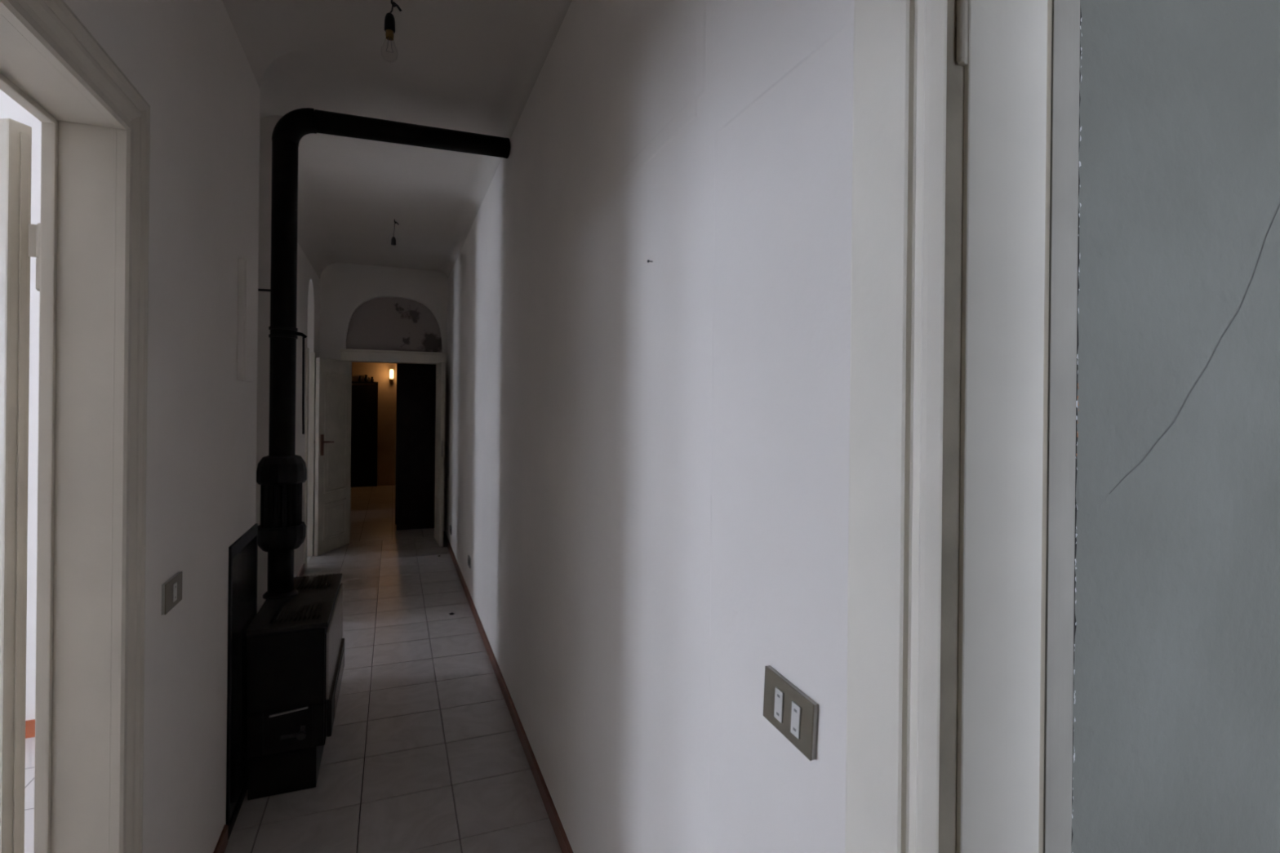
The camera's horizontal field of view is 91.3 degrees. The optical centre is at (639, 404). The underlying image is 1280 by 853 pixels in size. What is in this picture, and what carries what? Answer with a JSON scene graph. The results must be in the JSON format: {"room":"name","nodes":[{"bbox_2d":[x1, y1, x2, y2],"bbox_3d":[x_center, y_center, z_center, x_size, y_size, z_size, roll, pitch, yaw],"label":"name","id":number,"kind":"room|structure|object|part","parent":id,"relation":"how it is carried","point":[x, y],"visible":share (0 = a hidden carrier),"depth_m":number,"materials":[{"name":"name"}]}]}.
{"room":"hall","nodes":[
{"label":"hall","id":0,"kind":"room"},
{"bbox_2d":[0,88,41,738],"bbox_3d":[-4.085,-0.133,2.349,4.120,3.250,0.112,1,0,-22],"label":"wall partition","id":1,"kind":"structure","parent":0,"point":[9,108],"depth_m":2.83,"materials":[{"name":"paint"}]},
{"bbox_3d":[-4.083,1.450,2.303,4.120,0.076,0.012,1,0,-22],"label":"baseboard","id":2,"kind":"part","parent":1,"relation":"part of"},
{"bbox_2d":[63,0,319,852],"bbox_3d":[-1.726,-0.108,2.463,0.352,3.250,9.350,1,0,-22],"label":"wall","id":3,"kind":"structure","parent":0,"point":[211,162],"depth_m":1.82,"materials":[{"name":"paint"}]},
{"bbox_2d":[0,0,150,852],"bbox_3d":[-1.228,0.429,1.093,1.646,2.179,0.612,1,0,38],"label":"door","id":4,"kind":"structure","parent":3,"relation":"in","point":[89,244],"depth_m":1.25,"materials":[{"name":"beige paint"}]},
{"bbox_3d":[-1.203,-0.295,1.249,0.032,0.131,0.015,1,0,-22],"label":"hinge plate","id":5,"kind":"part","parent":4,"relation":"part of","materials":[{"name":"beige paint"}]},
{"bbox_2d":[161,571,182,614],"bbox_3d":[-1.199,0.482,1.607,0.012,0.075,0.130,1,0,-22],"label":"light switch","id":6,"kind":"object","parent":3,"relation":"attached to","point":[171,589],"visible":1,"depth_m":1.59,"materials":[{"name":"grey plastic"}]},
{"bbox_2d":[226,523,257,839],"bbox_3d":[-1.514,1.004,2.388,0.008,1.020,0.456,1,0,-22],"label":"shield","id":7,"kind":"object","parent":3,"relation":"attached to","point":[243,553],"visible":0.67,"depth_m":2.31,"materials":[{"name":"metal"}]},
{"bbox_2d":[213,563,305,852],"bbox_3d":[-2.136,1.475,3.483,0.195,0.066,4.698,1,0,-25],"label":"baseboard","id":8,"kind":"structure","parent":3,"relation":"attached to","point":[222,843],"depth_m":2.12,"materials":[{"name":"tile"}]},
{"bbox_2d":[303,347,315,569],"bbox_3d":[-3.156,0.490,5.960,0.044,2.016,0.660,1,0,-22],"label":"door","id":9,"kind":"structure","parent":3,"relation":"in","point":[313,355],"depth_m":6.17,"materials":[{"name":"beige paint"}]},
{"bbox_2d":[24,485,561,852],"bbox_3d":[-2.186,1.570,4.412,10.000,0.124,16.600,1,0,-22],"label":"floor","id":10,"kind":"structure","parent":0,"point":[424,753],"depth_m":2.87,"materials":[{"name":"tile"}]},
{"bbox_2d":[244,573,344,800],"bbox_3d":[-1.504,1.181,2.787,0.300,0.666,0.782,1,0,-22],"label":"stove","id":11,"kind":"object","parent":10,"relation":"on","point":[295,649],"visible":0.94,"depth_m":2.45,"materials":[{"name":"metal"}]},
{"bbox_3d":[-1.379,1.120,2.440,0.266,0.462,0.012,1,0,-22],"label":"panel","id":12,"kind":"part","parent":11,"relation":"part of","materials":[{"name":"metal"}]},
{"bbox_3d":[-1.511,0.870,2.789,0.281,0.018,0.772,1,0,-22],"label":"plate","id":13,"kind":"part","parent":11,"relation":"part of","materials":[{"name":"black metal"}]},
{"bbox_3d":[-1.327,1.288,2.454,0.034,0.048,0.032,1,0,-22],"label":"knob","id":14,"kind":"part","parent":11,"relation":"part of","materials":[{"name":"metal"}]},
{"bbox_3d":[-1.381,1.042,2.840,0.011,0.267,0.736,1,0,-22],"label":"panel","id":15,"kind":"part","parent":11,"relation":"part of","materials":[{"name":"metal"}]},
{"bbox_3d":[-1.378,1.258,2.843,0.018,0.145,0.720,1,0,-22],"label":"fire door","id":16,"kind":"part","parent":11,"relation":"part of","materials":[{"name":"metal"}]},
{"bbox_3d":[-1.368,1.258,2.846,0.002,0.095,0.520,1,0,-22],"label":"door glass","id":17,"kind":"part","parent":11,"relation":"part of","materials":[{"name":"black glass"}]},
{"bbox_2d":[256,107,510,599],"bbox_3d":[-1.272,-0.273,2.986,1.292,2.273,0.200,1,0,-25],"label":"pipe","id":18,"kind":"object","parent":11,"relation":"on","point":[281,474],"visible":1,"depth_m":2.79,"materials":[{"name":"metal"}]},
{"bbox_3d":[-1.528,-0.090,2.841,0.012,0.449,0.009,1,0,-22],"label":"damper rod","id":19,"kind":"part","parent":18,"relation":"part of","materials":[{"name":"metal"}]},
{"bbox_2d":[395,363,435,530],"bbox_3d":[-2.526,0.376,7.877,1.045,2.256,0.615,1,0,-22],"label":"wardrobe","id":20,"kind":"object","parent":10,"relation":"on","point":[415,402],"visible":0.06,"depth_m":7.51,"materials":[{"name":"brown wood"}]},
{"bbox_2d":[351,361,396,485],"bbox_3d":[-5.020,-0.143,11.376,4.200,3.250,0.150,1,0,-22],"label":"wall","id":21,"kind":"structure","parent":0,"point":[380,371],"depth_m":11.44,"materials":[{"name":"paint"}]},
{"bbox_2d":[351,381,377,487],"bbox_3d":[-5.169,0.528,11.202,0.868,1.896,0.070,1,0,-22],"label":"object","id":22,"kind":"structure","parent":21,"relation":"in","point":[364,411],"depth_m":11.27,"materials":[{"name":"brown wood"}]},
{"bbox_2d":[364,374,368,381],"bbox_3d":[-4.939,-0.477,11.287,0.068,0.120,0.066,1,0,-22],"label":"ornament","id":23,"kind":"object","parent":22,"relation":"on","point":[366,379],"visible":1,"depth_m":11.27,"materials":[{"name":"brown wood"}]},
{"bbox_2d":[389,368,393,383],"bbox_3d":[-4.531,-0.516,11.414,0.072,0.266,0.135,1,0,-22],"label":"wall lamp","id":24,"kind":"object","parent":21,"relation":"attached to","point":[391,371],"visible":1,"depth_m":11.36,"materials":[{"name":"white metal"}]},
{"bbox_3d":[-4.519,-0.561,11.384,0.072,0.175,0.071,1,0,-22],"label":"lamp shade","id":25,"kind":"part","parent":24,"relation":"part of","materials":[{"name":"beige glass"}]},
{"bbox_2d":[319,262,447,537],"bbox_3d":[-2.841,-0.120,6.968,1.299,3.250,0.150,1,0,-22],"label":"wall","id":26,"kind":"structure","parent":0,"point":[362,306],"depth_m":6.95,"materials":[{"name":"paint"}]},
{"bbox_2d":[314,348,447,555],"bbox_3d":[-2.739,0.453,6.709,1.306,2.099,0.710,1,0,-22],"label":"door","id":27,"kind":"structure","parent":26,"relation":"in","point":[332,442],"depth_m":6.52,"materials":[{"name":"beige paint"}]},
{"bbox_3d":[-3.153,0.400,6.209,0.006,0.210,0.050,1,0,5],"label":"handle plate","id":28,"kind":"part","parent":27,"relation":"part of","materials":[{"name":"brown metal"}]},
{"bbox_3d":[-3.121,0.373,6.259,0.060,0.024,0.126,1,0,5],"label":"lever","id":29,"kind":"part","parent":27,"relation":"part of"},
{"bbox_3d":[-3.139,1.175,6.446,0.008,0.370,0.397,1,0,5],"label":"panel","id":30,"kind":"part","parent":27,"relation":"part of","materials":[{"name":"beige paint"}]},
{"bbox_3d":[-3.129,0.275,6.446,0.008,1.230,0.397,1,0,5],"label":"panel","id":31,"kind":"part","parent":27,"relation":"part of","materials":[{"name":"beige paint"}]},
{"bbox_3d":[-2.223,1.185,6.839,0.008,0.370,0.310,1,0,-24],"label":"panel","id":32,"kind":"part","parent":27,"relation":"part of","materials":[{"name":"wood"}]},
{"bbox_3d":[-2.213,0.285,6.839,0.008,1.230,0.310,1,0,-24],"label":"panel","id":33,"kind":"part","parent":27,"relation":"part of","materials":[{"name":"wood"}]},
{"bbox_3d":[-2.093,0.466,6.624,0.014,0.170,0.003,1,0,-24],"label":"lock plate","id":34,"kind":"part","parent":27,"relation":"part of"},
{"bbox_3d":[-2.754,-0.909,7.052,1.040,0.680,0.049,1,0,-22],"label":"lunette panel","id":35,"kind":"part","parent":26,"relation":"part of","materials":[{"name":"paint"}]},
{"bbox_2d":[222,0,572,279],"bbox_3d":[-1.113,-1.407,2.619,1.299,0.200,9.200,1,0,-22],"label":"ceiling","id":36,"kind":"structure","parent":0,"point":[473,66],"depth_m":3.04,"materials":[{"name":"paint"}]},
{"bbox_2d":[384,0,401,53],"bbox_3d":[-0.921,-1.385,2.307,0.063,0.238,0.060,1,0,10],"label":"pendant bulb","id":37,"kind":"object","parent":36,"relation":"hanging from","point":[389,20],"visible":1,"depth_m":2.30,"materials":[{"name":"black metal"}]},
{"bbox_2d":[384,12,395,33],"bbox_3d":[-0.922,-1.411,2.307,0.038,0.068,0.038,1,0,-22],"label":"socket","id":38,"kind":"object","parent":37,"relation":"attached to","point":[389,20],"depth_m":2.29,"materials":[{"name":"black plastic"}]},
{"bbox_2d":[391,219,398,245],"bbox_3d":[-2.003,-1.410,5.117,0.060,0.210,0.038,1,0,-22],"label":"holder","id":39,"kind":"object","parent":36,"relation":"hanging from","point":[393,239],"visible":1,"depth_m":5.10,"materials":[{"name":"black plastic"}]},
{"bbox_2d":[391,236,395,245],"bbox_3d":[-2.014,-1.339,5.112,0.038,0.068,0.038,1,0,-22],"label":"socket","id":40,"kind":"object","parent":39,"relation":"attached to","point":[393,240],"depth_m":5.10,"materials":[{"name":"black plastic"}]},
{"bbox_2d":[444,0,853,852],"bbox_3d":[-0.474,-0.095,2.957,0.166,3.250,9.350,1,0,-22],"label":"wall","id":41,"kind":"structure","parent":0,"point":[646,492],"depth_m":1.37,"materials":[{"name":"paint"}]},
{"bbox_2d":[467,555,471,568],"bbox_3d":[-1.316,1.209,4.818,0.012,0.075,0.120,1,0,-22],"label":"wall socket","id":42,"kind":"object","parent":41,"relation":"attached to","point":[468,557],"visible":1,"depth_m":4.78,"materials":[{"name":"grey plastic"}]},
{"bbox_2d":[444,531,573,852],"bbox_3d":[-0.986,1.488,3.975,0.011,0.066,6.788,1,0,-22],"label":"baseboard","id":43,"kind":"structure","parent":41,"relation":"attached to","point":[561,836],"depth_m":2.81,"materials":[{"name":"tile"}]},
{"bbox_2d":[763,665,817,760],"bbox_3d":[0.221,0.457,0.935,0.012,0.088,0.126,1,0,-22],"label":"light switch","id":44,"kind":"object","parent":41,"relation":"attached to","point":[793,713],"visible":1,"depth_m":0.92,"materials":[{"name":"grey plastic"}]},
{"bbox_2d":[844,0,1079,852],"bbox_3d":[0.581,0.379,0.332,0.252,2.316,1.108,1,0,-22],"label":"door","id":45,"kind":"structure","parent":41,"relation":"in","point":[966,137],"depth_m":0.71,"materials":[{"name":"beige paint"}]},
{"bbox_3d":[0.298,0.376,0.735,0.020,2.316,0.150,1,0,-22],"label":"casing","id":46,"kind":"part","parent":45,"relation":"part of","materials":[{"name":"beige paint"}]},
{"bbox_3d":[0.349,-0.436,0.674,0.008,0.140,0.005,1,0,-22],"label":"hinge plate","id":47,"kind":"part","parent":45,"relation":"part of","materials":[{"name":"beige paint"}]},
{"bbox_2d":[1071,0,1279,852],"bbox_3d":[2.071,-0.068,1.465,3.474,3.250,0.152,1,0,-22],"label":"wall","id":48,"kind":"structure","parent":0,"point":[1176,697],"depth_m":0.86,"materials":[{"name":"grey paint"}]}
]}

